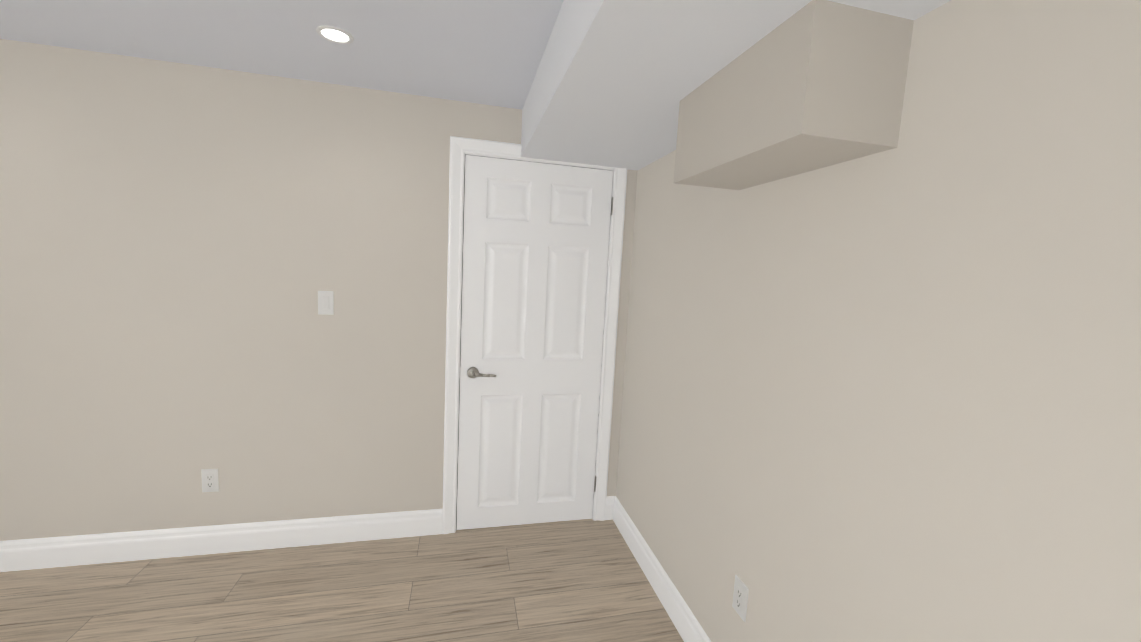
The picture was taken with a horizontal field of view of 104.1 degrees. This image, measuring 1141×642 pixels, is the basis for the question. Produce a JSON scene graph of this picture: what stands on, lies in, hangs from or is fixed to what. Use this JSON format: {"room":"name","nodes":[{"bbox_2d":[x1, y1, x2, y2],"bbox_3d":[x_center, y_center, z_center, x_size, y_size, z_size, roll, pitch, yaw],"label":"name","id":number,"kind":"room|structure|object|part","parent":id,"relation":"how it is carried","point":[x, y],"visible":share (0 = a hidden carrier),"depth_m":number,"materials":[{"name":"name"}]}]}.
{"room":"empty basement room","nodes":[
{"label":"empty basement room","id":0,"kind":"room"},
{"bbox_2d":[0,0,563,108],"bbox_3d":[-1.117,-0.979,0.394,4.120,0.120,3.530,1,7,-14],"label":"ceiling","id":1,"kind":"structure","parent":0,"point":[488,52],"depth_m":1.67,"materials":[{"name":"white paint"}]},
{"bbox_2d":[316,26,353,43],"bbox_3d":[-0.858,-1.042,1.624,0.121,0.006,0.121,1,7,-14],"label":"recessed light","id":2,"kind":"object","parent":1,"relation":"in","point":[335,34],"visible":1,"depth_m":1.62,"materials":[{"name":"white plastic"}]},
{"bbox_2d":[0,39,636,540],"bbox_3d":[-1.486,0.011,2.198,3.700,2.290,0.120,1,7,-14],"label":"wall","id":3,"kind":"structure","parent":0,"point":[180,245],"depth_m":2.08,"materials":[{"name":"beige paint"}]},
{"bbox_2d":[201,468,218,491],"bbox_3d":[-1.754,0.776,2.165,0.070,0.117,0.007,1,7,-14],"label":"electrical outlet","id":4,"kind":"object","parent":3,"relation":"attached to","point":[210,480],"visible":1,"depth_m":2.16,"materials":[{"name":"white plastic"}]},
{"bbox_2d":[0,509,442,571],"bbox_3d":[-2.014,1.074,2.136,2.696,0.140,0.015,1,7,-14],"label":"baseboard","id":5,"kind":"structure","parent":3,"relation":"attached to","point":[38,553],"depth_m":2.19,"materials":[{"name":"white paint"}]},
{"bbox_2d":[318,291,333,314],"bbox_3d":[-1.203,-0.089,2.186,0.070,0.117,0.010,1,7,-14],"label":"switch plate","id":6,"kind":"object","parent":3,"relation":"attached to","point":[325,302],"visible":1,"depth_m":2.18,"materials":[{"name":"white plastic"}]},
{"bbox_2d":[443,136,626,533],"bbox_3d":[-0.211,0.130,2.509,0.942,2.113,0.140,1,7,-14],"label":"door frame","id":7,"kind":"structure","parent":3,"relation":"attached to","point":[460,147],"depth_m":2.41,"materials":[{"name":"white paint"}]},
{"bbox_3d":[-0.206,0.169,2.485,0.797,2.034,0.028,1,7,-14],"label":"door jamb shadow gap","id":8,"kind":"part","parent":7,"relation":"part of","materials":[{"name":"white wood"}]},
{"bbox_2d":[457,155,613,529],"bbox_3d":[-0.194,0.173,2.456,0.800,2.029,0.096,1,7,-14],"label":"door","id":9,"kind":"structure","parent":3,"relation":"in","point":[535,248],"depth_m":2.46,"materials":[{"name":"white paint"}]},
{"bbox_3d":[-0.476,0.283,2.384,0.155,0.064,0.060,1,7,-14],"label":"handle","id":10,"kind":"part","parent":9,"relation":"part of","materials":[{"name":"silver metal"}]},
{"bbox_3d":[0.189,0.165,2.551,0.012,1.713,0.013,1,7,-14],"label":"door hinge","id":11,"kind":"part","parent":9,"relation":"part of","materials":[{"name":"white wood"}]},
{"bbox_2d":[605,496,614,519],"bbox_3d":[0.239,1.128,2.683,0.066,0.140,0.015,1,7,-14],"label":"baseboard","id":12,"kind":"structure","parent":3,"relation":"attached to","point":[610,500],"depth_m":2.68,"materials":[{"name":"white paint"}]},
{"bbox_2d":[0,519,683,641],"bbox_3d":[-1.241,1.403,0.666,4.120,0.100,3.530,1,7,-14],"label":"floor","id":13,"kind":"structure","parent":0,"point":[583,580],"depth_m":1.97,"materials":[{"name":"wood"}]},
{"bbox_2d":[521,0,949,169],"bbox_3d":[0.441,-0.763,0.800,0.650,0.240,3.280,1,7,-14],"label":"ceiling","id":14,"kind":"structure","parent":0,"point":[615,82],"depth_m":1.27,"materials":[{"name":"white paint"}]},
{"bbox_2d":[616,0,1140,641],"bbox_3d":[0.749,0.256,1.065,0.120,2.290,3.400,1,7,-14],"label":"wall","id":15,"kind":"structure","parent":0,"point":[894,394],"depth_m":0.91,"materials":[{"name":"beige paint"}]},
{"bbox_2d":[613,496,710,641],"bbox_3d":[0.639,1.327,1.122,0.015,0.140,3.260,1,7,-14],"label":"baseboard","id":16,"kind":"structure","parent":15,"relation":"attached to","point":[689,628],"depth_m":2.05,"materials":[{"name":"white paint"}]},
{"bbox_2d":[732,575,748,621],"bbox_3d":[0.565,0.924,1.484,0.007,0.117,0.070,1,7,-14],"label":"electrical outlet","id":17,"kind":"object","parent":15,"relation":"attached to","point":[740,597],"visible":1,"depth_m":1.48,"materials":[{"name":"white plastic"}]},
{"bbox_2d":[673,0,913,189],"bbox_3d":[0.540,-0.552,1.221,0.250,0.263,0.585,1,7,-14],"label":"bulkhead","id":18,"kind":"structure","parent":15,"relation":"attached to","point":[813,85],"depth_m":0.97,"materials":[{"name":"beige paint"}]}
]}

